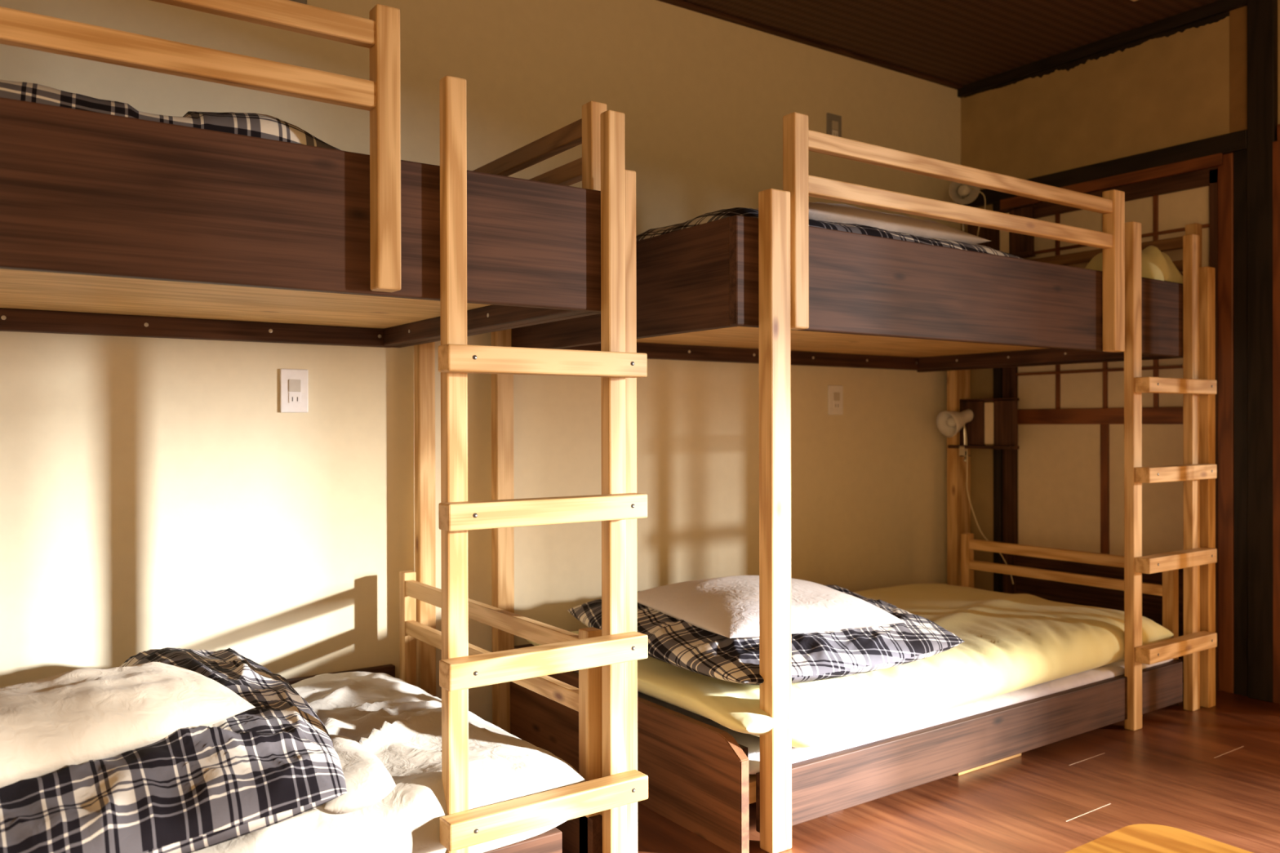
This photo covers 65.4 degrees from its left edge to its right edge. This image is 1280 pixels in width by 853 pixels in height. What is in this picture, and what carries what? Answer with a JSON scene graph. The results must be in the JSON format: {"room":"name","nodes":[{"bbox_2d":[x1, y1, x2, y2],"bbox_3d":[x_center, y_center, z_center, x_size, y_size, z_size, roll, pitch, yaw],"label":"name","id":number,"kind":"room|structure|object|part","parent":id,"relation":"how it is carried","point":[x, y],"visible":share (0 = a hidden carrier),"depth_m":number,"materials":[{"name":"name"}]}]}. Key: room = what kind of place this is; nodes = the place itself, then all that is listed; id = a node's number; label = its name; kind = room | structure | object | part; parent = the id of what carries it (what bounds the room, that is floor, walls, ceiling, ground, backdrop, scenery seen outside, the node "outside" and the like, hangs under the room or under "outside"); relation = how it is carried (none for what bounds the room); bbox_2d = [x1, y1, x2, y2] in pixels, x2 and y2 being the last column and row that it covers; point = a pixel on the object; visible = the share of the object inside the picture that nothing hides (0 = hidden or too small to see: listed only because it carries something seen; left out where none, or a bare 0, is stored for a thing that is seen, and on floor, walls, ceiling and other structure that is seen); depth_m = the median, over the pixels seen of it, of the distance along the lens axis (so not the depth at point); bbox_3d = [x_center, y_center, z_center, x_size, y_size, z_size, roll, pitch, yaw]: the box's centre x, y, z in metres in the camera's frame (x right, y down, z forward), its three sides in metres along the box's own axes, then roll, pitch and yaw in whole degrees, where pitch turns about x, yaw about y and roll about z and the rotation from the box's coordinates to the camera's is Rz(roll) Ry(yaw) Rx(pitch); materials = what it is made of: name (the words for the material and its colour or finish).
{"room":"dormitory","nodes":[
{"label":"dormitory","id":0,"kind":"room"},
{"bbox_2d":[0,0,960,724],"bbox_3d":[-0.650,-0.248,3.206,5.410,2.635,0.100,0,0,-35],"label":"wall","id":1,"kind":"structure","parent":0,"point":[156,493],"depth_m":3.11,"materials":[{"name":"beige paint"}]},
{"bbox_2d":[280,368,308,413],"bbox_3d":[-1.002,-0.103,2.890,0.079,0.126,0.014,0,0,-35],"label":"wall outlet","id":2,"kind":"object","parent":1,"relation":"attached to","point":[293,382],"visible":1,"depth_m":2.88,"materials":[{"name":"white plastic"}]},
{"bbox_2d":[288,392,300,403],"bbox_3d":[-1.000,-0.083,2.887,0.034,0.030,0.004,0,0,-35],"label":"socket","id":3,"kind":"object","parent":2,"relation":"attached to","point":[294,397],"depth_m":2.89,"materials":[{"name":"white plastic"}]},
{"bbox_2d":[288,379,301,391],"bbox_3d":[-1.000,-0.118,2.887,0.034,0.035,0.004,0,0,-35],"label":"switch","id":4,"kind":"object","parent":2,"relation":"attached to","point":[295,385],"depth_m":2.89,"materials":[{"name":"grey plastic"}]},
{"bbox_2d":[289,0,306,4],"bbox_3d":[-1.005,-1.276,2.887,0.079,0.125,0.014,0,0,-35],"label":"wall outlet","id":5,"kind":"object","parent":1,"relation":"attached to","point":[304,2],"visible":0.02,"depth_m":2.90,"materials":[{"name":"plastic"}]},
{"bbox_2d":[657,0,962,89],"bbox_3d":[-0.666,-1.559,3.114,5.290,0.012,0.030,0,0,-35],"label":"trim","id":6,"kind":"structure","parent":1,"relation":"attached to","point":[680,3],"depth_m":4.04,"materials":[{"name":"brown wood"}]},
{"bbox_2d":[826,112,841,137],"bbox_3d":[0.810,-1.239,4.157,0.082,0.125,0.014,0,0,-35],"label":"wall outlet","id":7,"kind":"object","parent":1,"relation":"attached to","point":[833,122],"visible":0.7,"depth_m":4.15,"materials":[{"name":"plastic"}]},
{"bbox_2d":[831,120,838,130],"bbox_3d":[0.813,-1.254,4.153,0.034,0.035,0.004,0,0,-35],"label":"switch","id":8,"kind":"object","parent":7,"relation":"attached to","point":[834,123],"depth_m":4.15,"materials":[{"name":"grey plastic"}]},
{"bbox_2d":[831,129,838,136],"bbox_3d":[0.813,-1.219,4.154,0.034,0.030,0.004,0,0,-35],"label":"socket","id":9,"kind":"object","parent":7,"relation":"attached to","point":[834,132],"depth_m":4.15,"materials":[{"name":"white plastic"}]},
{"bbox_2d":[827,385,843,414],"bbox_3d":[0.818,-0.110,4.163,0.083,0.123,0.014,0,0,-35],"label":"wall outlet","id":10,"kind":"object","parent":1,"relation":"attached to","point":[835,393],"visible":1,"depth_m":4.16,"materials":[{"name":"white plastic"}]},
{"bbox_2d":[833,392,839,400],"bbox_3d":[0.821,-0.125,4.160,0.034,0.034,0.004,0,0,-35],"label":"switch","id":11,"kind":"object","parent":10,"relation":"attached to","point":[836,395],"depth_m":4.16,"materials":[{"name":"grey plastic"}]},
{"bbox_2d":[833,400,839,408],"bbox_3d":[0.820,-0.091,4.160,0.034,0.029,0.004,0,0,-35],"label":"socket","id":12,"kind":"object","parent":10,"relation":"attached to","point":[836,403],"depth_m":4.16,"materials":[{"name":"white plastic"}]},
{"bbox_2d":[511,683,1279,852],"bbox_3d":[1.107,1.032,0.684,5.390,0.080,6.250,0,0,-35],"label":"floor","id":13,"kind":"structure","parent":0,"point":[1213,773],"depth_m":2.65,"materials":[{"name":"brown wood"}]},
{"bbox_2d":[0,0,648,852],"bbox_3d":[-1.229,0.123,1.959,2.250,1.744,1.277,0,0,-35],"label":"bunk bed","id":14,"kind":"object","parent":13,"relation":"on","point":[115,225],"visible":0.88,"depth_m":1.87,"materials":[{"name":"brown wood"}]},
{"bbox_3d":[-0.948,-0.588,1.452,1.154,0.047,0.031,0,0,-35],"label":"rail","id":15,"kind":"part","parent":14,"relation":"part of","materials":[{"name":"brown wood"}]},
{"bbox_3d":[-0.949,-0.698,1.451,1.154,0.043,0.031,0,0,-35],"label":"rail","id":16,"kind":"part","parent":14,"relation":"part of","materials":[{"name":"brown wood"}]},
{"bbox_3d":[-0.930,-0.363,1.508,2.107,0.252,0.028,0,0,-35],"label":"panel","id":17,"kind":"part","parent":14,"relation":"part of","materials":[{"name":"brown wood"}]},
{"bbox_3d":[-1.592,0.849,2.463,2.047,0.232,0.030,0,0,-35],"label":"rail","id":18,"kind":"part","parent":14,"relation":"part of","materials":[{"name":"brown wood"}]},
{"bbox_3d":[-0.458,-0.497,1.794,0.044,0.506,0.042,0,0,-35],"label":"guard post","id":19,"kind":"part","parent":14,"relation":"part of","materials":[{"name":"brown wood"}]},
{"bbox_2d":[192,671,586,852],"bbox_3d":[-1.228,0.733,1.910,2.034,0.224,1.109,0,0,-35],"label":"mattress","id":20,"kind":"object","parent":14,"relation":"on","point":[397,722],"visible":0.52,"depth_m":1.98,"materials":[{"name":"white fabric"}]},
{"bbox_2d":[0,647,346,852],"bbox_3d":[-1.288,0.616,1.754,1.403,0.253,1.301,0,0,-35],"label":"duvet","id":21,"kind":"object","parent":20,"relation":"on","point":[192,789],"visible":0.76,"depth_m":1.55,"materials":[{"name":"fabric"}]},
{"bbox_2d":[0,662,255,787],"bbox_3d":[-1.024,0.486,1.626,0.374,0.119,0.805,0,0,34],"label":"pillow","id":22,"kind":"object","parent":21,"relation":"on","point":[50,725],"visible":0.95,"depth_m":1.62,"materials":[{"name":"beige fabric"}]},
{"bbox_2d":[315,734,395,814],"bbox_3d":[-0.556,0.622,1.818,0.152,0.074,0.343,0,0,-35],"label":"pillow","id":23,"kind":"object","parent":20,"relation":"on","point":[368,781],"visible":0.58,"depth_m":1.72,"materials":[{"name":"white fabric"}]},
{"bbox_3d":[-0.696,0.688,2.991,0.038,0.505,0.040,0,0,-35],"label":"guard post","id":24,"kind":"part","parent":14,"relation":"part of","materials":[{"name":"brown wood"}]},
{"bbox_3d":[-0.661,0.220,3.064,0.053,1.540,0.044,0,0,-35],"label":"corner post","id":25,"kind":"part","parent":14,"relation":"part of","materials":[{"name":"brown wood"}]},
{"bbox_3d":[-0.349,0.170,1.876,0.042,1.646,0.034,0,0,-35],"label":"ladder rail","id":26,"kind":"part","parent":14,"relation":"part of","materials":[{"name":"brown wood"}]},
{"bbox_3d":[-0.403,0.599,2.568,0.026,0.040,0.994,0,0,-35],"label":"rail","id":27,"kind":"part","parent":14,"relation":"part of","materials":[{"name":"brown wood"}]},
{"bbox_3d":[-0.403,0.481,2.568,0.026,0.044,0.994,0,0,-35],"label":"rail","id":28,"kind":"part","parent":14,"relation":"part of","materials":[{"name":"brown wood"}]},
{"bbox_3d":[-0.420,-0.368,2.591,0.028,0.252,1.162,0,0,-35],"label":"panel","id":29,"kind":"part","parent":14,"relation":"part of","materials":[{"name":"brown wood"}]},
{"bbox_3d":[-0.966,0.893,1.471,1.955,0.139,0.030,0,0,-35],"label":"rail","id":30,"kind":"part","parent":14,"relation":"part of","materials":[{"name":"brown wood"}]},
{"bbox_3d":[-0.414,-0.668,2.657,0.032,0.042,1.050,0,0,-35],"label":"rail","id":31,"kind":"part","parent":14,"relation":"part of","materials":[{"name":"beige wood"}]},
{"bbox_3d":[-0.413,-0.582,2.657,0.032,0.040,1.050,0,0,-35],"label":"rail","id":32,"kind":"part","parent":14,"relation":"part of","materials":[{"name":"beige wood"}]},
{"bbox_3d":[-0.106,0.689,2.147,0.038,0.505,0.040,0,0,-35],"label":"guard post","id":33,"kind":"part","parent":14,"relation":"part of","materials":[{"name":"brown wood"}]},
{"bbox_3d":[-0.101,-0.512,2.212,0.042,0.406,0.042,0,0,-35],"label":"guard post","id":34,"kind":"part","parent":14,"relation":"part of","materials":[{"name":"brown wood"}]},
{"bbox_3d":[-0.055,0.169,2.082,0.042,1.646,0.034,0,0,-35],"label":"ladder rail","id":35,"kind":"part","parent":14,"relation":"part of","materials":[{"name":"brown wood"}]},
{"bbox_3d":[-0.044,0.221,2.141,0.064,1.540,0.045,0,0,-35],"label":"corner post","id":36,"kind":"part","parent":14,"relation":"part of","materials":[{"name":"brown wood"}]},
{"bbox_3d":[-1.252,-0.375,1.980,2.020,0.130,1.080,0,0,-35],"label":"mattress","id":37,"kind":"object","parent":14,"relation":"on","visible":0},
{"bbox_2d":[0,79,340,150],"bbox_3d":[-1.365,-0.523,1.791,1.520,0.144,0.900,0,0,-35],"label":"duvet","id":38,"kind":"object","parent":37,"relation":"on","point":[251,124],"visible":0.08,"depth_m":1.69,"materials":[{"name":"fabric"}]},
{"bbox_2d":[491,111,1217,852],"bbox_3d":[0.828,0.120,3.397,2.351,1.731,1.277,0,0,-35],"label":"bunk bed","id":39,"kind":"object","parent":13,"relation":"on","point":[775,291],"visible":0.84,"depth_m":2.84,"materials":[{"name":"brown wood"}]},
{"bbox_3d":[-0.443,0.219,3.217,0.061,1.540,0.044,0,0,-35],"label":"corner post","id":40,"kind":"part","parent":39,"relation":"part of","materials":[{"name":"brown wood"}]},
{"bbox_3d":[0.413,0.839,3.865,2.040,0.232,0.030,0,0,-35],"label":"rail","id":41,"kind":"part","parent":39,"relation":"part of","materials":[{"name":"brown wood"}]},
{"bbox_3d":[-0.114,-0.362,2.804,0.028,0.254,1.162,0,0,-35],"label":"panel","id":42,"kind":"part","parent":39,"relation":"part of","materials":[{"name":"brown wood"}]},
{"bbox_3d":[-0.104,0.854,2.781,0.026,0.272,1.205,0,0,-35],"label":"headboard","id":43,"kind":"part","parent":39,"relation":"part of","materials":[{"name":"brown wood"}]},
{"bbox_3d":[0.317,0.220,2.335,0.063,1.540,0.046,0,0,-35],"label":"corner post","id":44,"kind":"part","parent":39,"relation":"part of","materials":[{"name":"brown wood"}]},
{"bbox_3d":[0.371,-0.487,2.374,0.048,0.509,0.042,0,0,-35],"label":"guard post","id":45,"kind":"part","parent":39,"relation":"part of","materials":[{"name":"brown wood"}]},
{"bbox_2d":[573,658,1173,774],"bbox_3d":[0.732,0.807,3.347,1.950,0.057,1.115,0,0,-35],"label":"mattress","id":46,"kind":"object","parent":39,"relation":"on","point":[752,742],"visible":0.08,"depth_m":2.75,"materials":[{"name":"white fabric"}]},
{"bbox_2d":[526,583,1173,747],"bbox_3d":[0.760,0.704,3.284,2.050,0.158,1.101,0,0,-35],"label":"mattress","id":47,"kind":"object","parent":46,"relation":"on","point":[1012,642],"visible":0.54,"depth_m":2.79,"materials":[{"name":"yellow fabric"}]},
{"bbox_2d":[567,584,964,684],"bbox_3d":[0.404,0.571,3.010,1.079,0.128,1.090,0,0,-35],"label":"duvet","id":48,"kind":"object","parent":47,"relation":"on","point":[816,656],"visible":0.48,"depth_m":2.53,"materials":[{"name":"fabric"}]},
{"bbox_2d":[637,575,904,638],"bbox_3d":[0.353,0.504,2.861,0.656,0.109,0.673,0,0,-18],"label":"pillow","id":49,"kind":"object","parent":48,"relation":"on","point":[728,606],"visible":0.8,"depth_m":2.68,"materials":[{"name":"white fabric"}]},
{"bbox_3d":[1.075,-0.366,2.910,2.100,0.254,0.028,0,0,-35],"label":"panel","id":50,"kind":"part","parent":39,"relation":"part of","materials":[{"name":"brown wood"}]},
{"bbox_3d":[1.436,0.210,4.491,0.100,1.540,0.055,0,0,-35],"label":"corner post","id":51,"kind":"part","parent":39,"relation":"part of","materials":[{"name":"brown wood"}]},
{"bbox_3d":[0.934,-0.582,2.768,1.332,0.044,0.031,0,0,-35],"label":"rail","id":52,"kind":"part","parent":39,"relation":"part of","materials":[{"name":"brown wood"}]},
{"bbox_3d":[0.934,-0.691,2.768,1.332,0.042,0.031,0,0,-35],"label":"rail","id":53,"kind":"part","parent":39,"relation":"part of","materials":[{"name":"brown wood"}]},
{"bbox_3d":[1.392,0.693,4.238,0.038,0.477,0.040,0,0,-35],"label":"guard post","id":54,"kind":"part","parent":39,"relation":"part of","materials":[{"name":"brown wood"}]},
{"bbox_3d":[1.072,0.884,2.896,1.930,0.139,0.030,0,0,-35],"label":"rail","id":55,"kind":"part","parent":39,"relation":"part of","materials":[{"name":"brown wood"}]},
{"bbox_2d":[947,397,1019,449],"bbox_3d":[1.492,-0.012,4.344,0.065,0.218,0.320,0,0,-35],"label":"wall shelf","id":56,"kind":"object","parent":39,"relation":"attached to","point":[995,423],"visible":0.93,"depth_m":4.32,"materials":[{"name":"brown wood"}]},
{"bbox_2d":[936,408,1013,584],"bbox_3d":[1.460,0.300,4.375,0.306,0.764,0.154,0,0,1],"label":"lamp","id":57,"kind":"object","parent":56,"relation":"attached to","point":[948,424],"visible":0.93,"depth_m":4.39,"materials":[{"name":"white plastic"}]},
{"bbox_3d":[1.369,-0.018,4.372,0.045,0.047,0.054,0,0,39],"label":"bulb","id":58,"kind":"part","parent":57,"relation":"part of","materials":[{"name":"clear glass"}]},
{"bbox_3d":[1.401,-0.017,4.396,0.190,0.130,0.118,0,0,-35],"label":"lamp shade","id":59,"kind":"part","parent":57,"relation":"part of","materials":[{"name":"white ceramic"}]},
{"bbox_3d":[1.434,0.032,4.404,0.012,0.112,0.008,0,0,-35],"label":"arm","id":60,"kind":"part","parent":57,"relation":"part of","materials":[{"name":"silver metal"}]},
{"bbox_3d":[1.515,0.316,4.359,0.229,0.732,0.024,0,0,28],"label":"cord","id":61,"kind":"part","parent":57,"relation":"part of","materials":[{"name":"white plastic"}]},
{"bbox_2d":[967,203,1035,257],"bbox_3d":[1.531,-0.818,4.266,0.065,0.218,0.320,0,0,-35],"label":"wall shelf","id":62,"kind":"object","parent":39,"relation":"attached to","point":[1022,246],"visible":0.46,"depth_m":4.22,"materials":[{"name":"brown wood"}]},
{"bbox_2d":[949,181,986,236],"bbox_3d":[1.451,-0.854,4.386,0.144,0.472,0.190,0,0,27],"label":"lamp","id":63,"kind":"object","parent":62,"relation":"attached to","point":[961,193],"visible":0.52,"depth_m":4.36,"materials":[{"name":"white plastic"}]},
{"bbox_3d":[1.412,-1.031,4.356,0.048,0.052,0.055,0,0,-8],"label":"bulb","id":64,"kind":"part","parent":63,"relation":"part of","materials":[{"name":"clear glass"}]},
{"bbox_3d":[1.427,-1.027,4.400,0.127,0.126,0.183,0,0,15],"label":"lamp shade","id":65,"kind":"part","parent":63,"relation":"part of","materials":[{"name":"white ceramic"}]},
{"bbox_3d":[1.464,-0.835,4.347,0.081,0.433,0.035,0,0,42],"label":"cord","id":66,"kind":"part","parent":63,"relation":"part of","materials":[{"name":"white plastic"}]},
{"bbox_3d":[1.635,0.499,3.886,0.026,0.042,0.819,0,0,-35],"label":"rail","id":67,"kind":"part","parent":39,"relation":"part of","materials":[{"name":"brown wood"}]},
{"bbox_3d":[1.582,-0.370,3.991,0.028,0.254,1.162,0,0,-35],"label":"panel","id":68,"kind":"part","parent":39,"relation":"part of","materials":[{"name":"brown wood"}]},
{"bbox_3d":[1.635,0.585,3.886,0.026,0.037,0.819,0,0,-35],"label":"rail","id":69,"kind":"part","parent":39,"relation":"part of","materials":[{"name":"brown wood"}]},
{"bbox_3d":[1.703,-0.680,4.113,0.032,0.042,1.090,0,0,-35],"label":"rail","id":70,"kind":"part","parent":39,"relation":"part of","materials":[{"name":"beige wood"}]},
{"bbox_3d":[1.504,-0.492,3.166,0.060,0.509,0.042,0,0,-35],"label":"guard post","id":71,"kind":"part","parent":39,"relation":"part of","materials":[{"name":"brown wood"}]},
{"bbox_3d":[1.603,0.161,3.241,0.052,1.646,0.034,0,0,-35],"label":"ladder rail","id":72,"kind":"part","parent":39,"relation":"part of","materials":[{"name":"brown wood"}]},
{"bbox_3d":[1.882,0.694,3.538,0.038,0.477,0.040,0,0,-35],"label":"guard post","id":73,"kind":"part","parent":39,"relation":"part of","materials":[{"name":"brown wood"}]},
{"bbox_3d":[1.703,-0.594,4.113,0.032,0.040,1.090,0,0,-35],"label":"rail","id":74,"kind":"part","parent":39,"relation":"part of","materials":[{"name":"beige wood"}]},
{"bbox_3d":[1.912,0.159,3.458,0.052,1.646,0.034,0,0,-35],"label":"ladder rail","id":75,"kind":"part","parent":39,"relation":"part of","materials":[{"name":"brown wood"}]},
{"bbox_3d":[2.027,-0.530,3.651,0.042,0.422,0.042,0,0,-35],"label":"guard post","id":76,"kind":"part","parent":39,"relation":"part of","materials":[{"name":"brown wood"}]},
{"bbox_3d":[1.987,0.212,3.503,0.050,1.540,0.046,0,0,-35],"label":"corner post","id":77,"kind":"part","parent":39,"relation":"part of","materials":[{"name":"brown wood"}]},
{"bbox_3d":[0.752,-0.379,3.381,2.010,0.120,1.080,0,0,-35],"label":"mattress","id":78,"kind":"object","parent":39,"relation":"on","visible":0},
{"bbox_2d":[635,207,1025,259],"bbox_3d":[0.487,-0.513,3.105,1.254,0.121,0.968,0,0,-35],"label":"duvet","id":79,"kind":"object","parent":78,"relation":"on","point":[723,213],"visible":0.08,"depth_m":2.66,"materials":[{"name":"fabric"}]},
{"bbox_2d":[755,201,990,244],"bbox_3d":[0.568,-0.584,2.971,0.860,0.112,0.500,0,0,-35],"label":"pillow","id":80,"kind":"object","parent":79,"relation":"on","point":[830,212],"visible":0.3,"depth_m":2.76,"materials":[{"name":"white fabric"}]},
{"bbox_2d":[1084,245,1182,283],"bbox_3d":[1.769,-0.548,3.610,0.246,0.204,0.318,0,0,-35],"label":"cushion","id":81,"kind":"object","parent":78,"relation":"on","point":[1157,264],"visible":0.17,"depth_m":3.49,"materials":[{"name":"yellow fabric"}]},
{"bbox_2d":[955,753,1021,775],"bbox_3d":[1.013,0.970,2.909,0.297,0.032,0.025,0,0,-35],"label":"block","id":82,"kind":"object","parent":13,"relation":"on","point":[1019,754],"visible":0.24,"depth_m":2.89,"materials":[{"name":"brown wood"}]},
{"bbox_2d":[1065,824,1252,852],"bbox_3d":[0.812,0.828,0.778,1.115,0.330,1.443,0,0,-35],"label":"table","id":83,"kind":"object","parent":13,"relation":"on","point":[1135,838],"visible":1,"depth_m":1.58,"materials":[{"name":"brown wood"}]},
{"bbox_2d":[681,0,1217,85],"bbox_3d":[1.100,-1.602,0.676,5.390,0.080,6.250,0,0,-35],"label":"ceiling","id":84,"kind":"structure","parent":0,"point":[962,42],"depth_m":3.90,"materials":[{"name":"brown wood"}]},
{"bbox_2d":[960,0,1279,591],"bbox_3d":[3.271,-0.255,2.196,0.100,2.635,6.250,0,0,-35],"label":"wall","id":85,"kind":"structure","parent":0,"point":[1154,94],"depth_m":4.11,"materials":[{"name":"paint"}]},
{"bbox_2d":[992,200,1003,592],"bbox_3d":[1.618,-0.012,4.474,0.060,1.985,0.036,0,0,-35],"label":"trim","id":86,"kind":"structure","parent":85,"relation":"attached to","point":[997,372],"depth_m":4.45,"materials":[{"name":"black wood"}]},
{"bbox_2d":[957,129,1247,207],"bbox_3d":[1.858,-1.040,4.132,0.070,0.070,1.255,0,0,-35],"label":"trim","id":87,"kind":"structure","parent":85,"relation":"attached to","point":[1236,141],"depth_m":3.93,"materials":[{"name":"black wood"}]},
{"bbox_2d":[957,0,1247,97],"bbox_3d":[1.864,-1.552,4.090,0.025,0.045,1.330,0,0,-35],"label":"trim","id":88,"kind":"structure","parent":85,"relation":"attached to","point":[1220,6],"depth_m":4.03,"materials":[{"name":"black wood"}]},
{"bbox_2d":[1000,152,1223,690],"bbox_3d":[1.895,-0.015,4.071,0.052,1.990,0.941,0,0,-35],"label":"door","id":89,"kind":"structure","parent":85,"relation":"in","point":[1063,488],"depth_m":4.09,"materials":[{"name":"brown wood"}]},
{"bbox_3d":[1.907,0.746,4.076,0.019,0.410,0.825,0,0,-35],"label":"panel","id":90,"kind":"part","parent":89,"relation":"part of","materials":[{"name":"brown wood"}]},
{"bbox_3d":[1.904,-0.043,4.074,0.034,0.066,0.825,0,0,-35],"label":"rail","id":91,"kind":"part","parent":89,"relation":"part of","materials":[{"name":"brown wood"}]},
{"bbox_3d":[1.892,-0.987,4.067,0.050,0.045,0.940,0,0,-35],"label":"head rail","id":92,"kind":"part","parent":89,"relation":"part of","materials":[{"name":"brown wood"}]},
{"bbox_3d":[1.895,-0.934,4.081,0.034,0.060,0.920,0,0,-35],"label":"rail","id":93,"kind":"part","parent":89,"relation":"part of","materials":[{"name":"brown wood"}]},
{"bbox_2d":[1217,152,1234,693],"bbox_3d":[2.176,-0.012,3.687,0.048,1.985,0.054,0,0,-35],"label":"trim","id":94,"kind":"structure","parent":85,"relation":"attached to","point":[1225,171],"depth_m":3.67,"materials":[{"name":"brown wood"}]},
{"bbox_2d":[1229,5,1247,133],"bbox_3d":[2.192,-1.302,3.642,0.004,0.455,0.070,0,0,-35],"label":"trim","id":95,"kind":"structure","parent":85,"relation":"attached to","point":[1237,17],"depth_m":3.64,"materials":[{"name":"brown paint"}]},
{"bbox_2d":[1233,149,1247,696],"bbox_3d":[2.217,-0.012,3.651,0.062,1.985,0.053,0,0,-35],"label":"trim","id":96,"kind":"structure","parent":85,"relation":"attached to","point":[1240,157],"depth_m":3.63,"materials":[{"name":"black wood"}]},
{"bbox_2d":[1247,0,1277,702],"bbox_3d":[2.270,-0.297,3.601,0.130,2.555,0.090,0,0,-35],"label":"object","id":97,"kind":"structure","parent":85,"relation":"attached to","point":[1262,15],"depth_m":3.56,"materials":[{"name":"black wood"}]},
{"bbox_2d":[1272,140,1279,704],"bbox_3d":[3.643,-0.012,1.579,0.060,1.990,4.812,0,0,-35],"label":"door","id":98,"kind":"structure","parent":85,"relation":"in","point":[1276,144],"depth_m":3.52,"materials":[{"name":"brown wood"}]},
{"bbox_2d":[1276,124,1279,140],"bbox_3d":[3.656,-0.917,1.579,0.070,0.300,4.800,0,0,-35],"label":"trim","id":99,"kind":"structure","parent":85,"relation":"attached to","point":[1277,125],"depth_m":3.52,"materials":[{"name":"brown wood"}]}
]}

